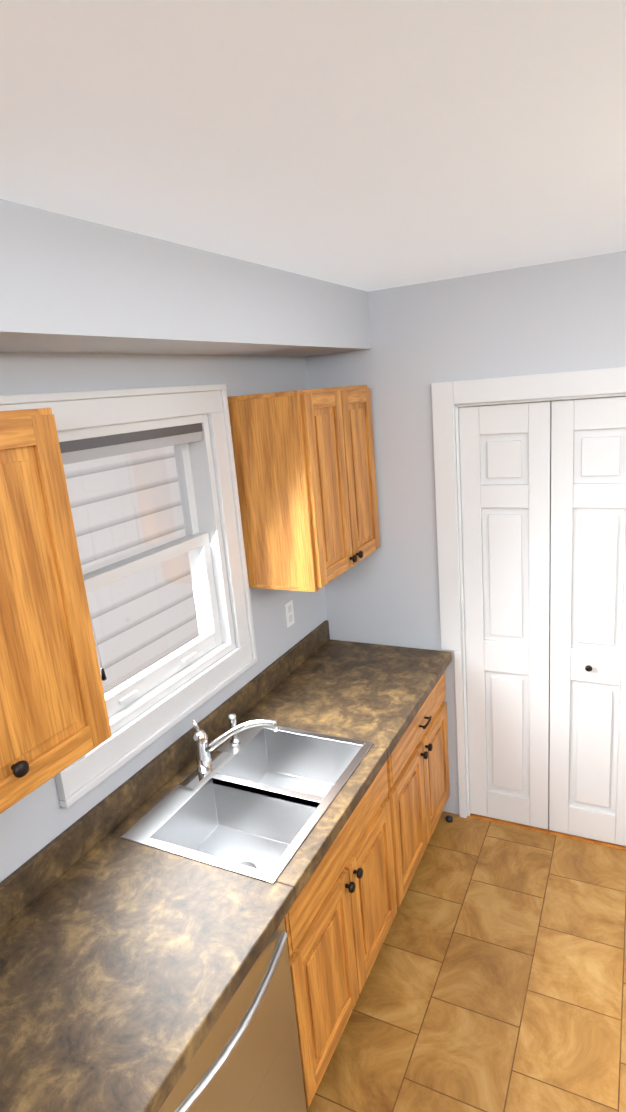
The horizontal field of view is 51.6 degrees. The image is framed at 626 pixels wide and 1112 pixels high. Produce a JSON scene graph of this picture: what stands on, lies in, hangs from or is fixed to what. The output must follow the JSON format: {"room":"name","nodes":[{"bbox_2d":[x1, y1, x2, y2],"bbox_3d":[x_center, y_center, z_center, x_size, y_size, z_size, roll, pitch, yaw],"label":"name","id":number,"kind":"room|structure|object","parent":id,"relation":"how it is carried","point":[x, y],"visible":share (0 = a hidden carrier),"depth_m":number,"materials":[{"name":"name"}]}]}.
{"room":"kitchen","nodes":[
{"label":"kitchen","id":0,"kind":"room"},
{"bbox_2d":[0,352,326,881],"bbox_3d":[-0.733,0.477,1.901,0.160,2.520,5.800,2,16,27],"label":"wall","id":1,"kind":"structure","parent":0,"point":[35,821],"depth_m":2.08,"materials":[{"name":"grey paint"}]},
{"bbox_2d":[0,408,111,813],"bbox_3d":[-0.717,0.110,1.318,0.354,0.765,0.420,2,16,27],"label":"upper cabinet","id":2,"kind":"object","parent":1,"relation":"attached to","point":[54,719],"visible":1,"depth_m":1.32,"materials":[{"name":"brown wood"}]},
{"bbox_2d":[0,384,256,807],"bbox_3d":[-0.579,0.027,2.130,0.178,1.110,1.020,2,16,27],"label":"window","id":3,"kind":"structure","parent":1,"relation":"in","point":[78,779],"depth_m":2.25,"materials":[{"name":"white paint"}]},
{"bbox_2d":[59,423,202,680],"bbox_3d":[-0.530,-0.048,2.082,0.073,0.690,0.750,2,16,27],"label":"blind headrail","id":4,"kind":"object","parent":3,"relation":"attached to","point":[80,450],"visible":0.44,"depth_m":1.98,"materials":[{"name":"grey plastic"}]},
{"bbox_2d":[284,599,294,627],"bbox_3d":[-0.106,0.262,2.946,0.008,0.115,0.070,2,16,27],"label":"electrical outlet plate","id":5,"kind":"object","parent":1,"relation":"attached to","point":[289,613],"visible":1,"depth_m":2.94,"materials":[{"name":"white plastic"}]},
{"bbox_2d":[227,385,379,591],"bbox_3d":[0.013,-0.315,2.740,0.354,0.755,0.668,2,16,27],"label":"upper cabinet","id":6,"kind":"object","parent":1,"relation":"attached to","point":[304,460],"visible":0.96,"depth_m":2.50,"materials":[{"name":"brown wood"}]},
{"bbox_2d":[0,0,625,291],"bbox_3d":[1.424,-0.689,0.445,5.516,0.080,5.800,2,16,27],"label":"ceiling","id":7,"kind":"structure","parent":0,"point":[368,145],"depth_m":1.00,"materials":[{"name":"white paint"}]},
{"bbox_2d":[0,199,370,356],"bbox_3d":[-0.852,-0.476,1.043,0.328,0.237,4.310,2,16,27],"label":"soffit","id":8,"kind":"structure","parent":7,"relation":"attached to","point":[69,284],"depth_m":1.60,"materials":[{"name":"grey paint"}]},
{"bbox_2d":[305,251,625,813],"bbox_3d":[0.895,0.040,3.058,1.681,2.520,0.430,2,16,27],"label":"wall","id":9,"kind":"structure","parent":0,"point":[562,316],"depth_m":2.80,"materials":[{"name":"grey paint"}]},
{"bbox_2d":[431,367,625,817],"bbox_3d":[1.046,0.288,2.852,0.960,2.115,0.118,2,16,27],"label":"door frame","id":10,"kind":"structure","parent":9,"relation":"attached to","point":[449,399],"depth_m":2.81,"materials":[{"name":"white paint"}]},
{"bbox_2d":[459,396,625,845],"bbox_3d":[1.038,0.343,2.841,0.744,1.993,0.060,2,16,27],"label":"bifold closet door","id":11,"kind":"structure","parent":9,"relation":"in","point":[543,648],"depth_m":2.83,"materials":[{"name":"white paint"}]},
{"bbox_2d":[468,813,625,850],"bbox_3d":[1.140,1.305,3.119,0.770,0.004,0.100,2,16,27],"label":"sill","id":12,"kind":"structure","parent":9,"relation":"attached to","point":[574,837],"depth_m":3.08,"materials":[{"name":"orange wood"}]},
{"bbox_2d":[306,811,625,1111],"bbox_3d":[1.645,1.822,1.083,5.516,0.080,5.800,2,16,27],"label":"floor","id":13,"kind":"structure","parent":0,"point":[495,981],"depth_m":2.33,"materials":[{"name":"tile"}]},
{"bbox_2d":[158,919,306,1111],"bbox_3d":[-0.408,1.382,1.639,0.659,0.845,0.592,2,16,27],"label":"dishwasher","id":14,"kind":"object","parent":13,"relation":"on","point":[246,1057],"visible":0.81,"depth_m":1.55,"materials":[{"name":"grey metal"}]},
{"bbox_2d":[284,762,396,1107],"bbox_3d":[-0.128,1.198,2.259,0.646,0.849,0.799,2,16,27],"label":"base cabinet","id":15,"kind":"object","parent":13,"relation":"on","point":[339,917],"visible":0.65,"depth_m":2.04,"materials":[{"name":"brown wood"}]},
{"bbox_2d":[386,671,449,906],"bbox_3d":[0.227,0.992,2.946,0.648,0.849,0.793,2,16,27],"label":"base cabinet","id":16,"kind":"object","parent":13,"relation":"on","point":[417,762],"visible":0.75,"depth_m":2.73,"materials":[{"name":"brown wood"}]},
{"bbox_2d":[446,815,452,822],"bbox_3d":[0.679,1.308,3.228,0.036,0.024,0.036,2,16,27],"label":"door stop","id":17,"kind":"object","parent":13,"relation":"on","point":[449,818],"visible":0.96,"depth_m":3.22,"materials":[{"name":"black plastic"}]},
{"bbox_3d":[-1.037,1.728,0.488,0.646,0.849,1.158,2,16,27],"label":"base cabinet","id":18,"kind":"object","parent":13,"relation":"on","visible":0},
{"bbox_2d":[0,620,451,1111],"bbox_3d":[-0.489,0.901,1.517,0.647,0.146,3.835,2,16,27],"label":"countertop","id":19,"kind":"structure","parent":18,"relation":"on","point":[126,965],"depth_m":1.62,"materials":[{"name":"brown laminate"}]},
{"bbox_2d":[179,713,278,790],"bbox_3d":[-0.260,0.631,2.189,0.270,0.202,0.320,2,16,27],"label":"faucet","id":20,"kind":"object","parent":19,"relation":"on","point":[208,764],"visible":1,"depth_m":2.17,"materials":[{"name":"silver metal"}]},
{"bbox_2d":[121,725,373,883],"bbox_3d":[-0.169,0.838,2.135,0.523,0.185,0.723,2,16,27],"label":"double-bowl sink","id":21,"kind":"object","parent":19,"relation":"in","point":[256,803],"visible":0.69,"depth_m":2.14,"materials":[{"name":"silver metal"}]},
{"bbox_2d":[466,396,618,760],"bbox_3d":[0.963,-0.028,3.299,1.581,2.520,0.120,2,16,27],"label":"wall","id":22,"kind":"structure","parent":0,"point":[550,544],"depth_m":3.13,"materials":[{"name":"grey paint"}]},
{"label":"outside","id":23,"kind":"structure","parent":0,"visible":0},
{"bbox_2d":[63,446,198,693],"bbox_3d":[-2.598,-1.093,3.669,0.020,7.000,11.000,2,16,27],"label":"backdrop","id":24,"kind":"structure","parent":23,"point":[184,572],"depth_m":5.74,"materials":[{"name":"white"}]}
]}

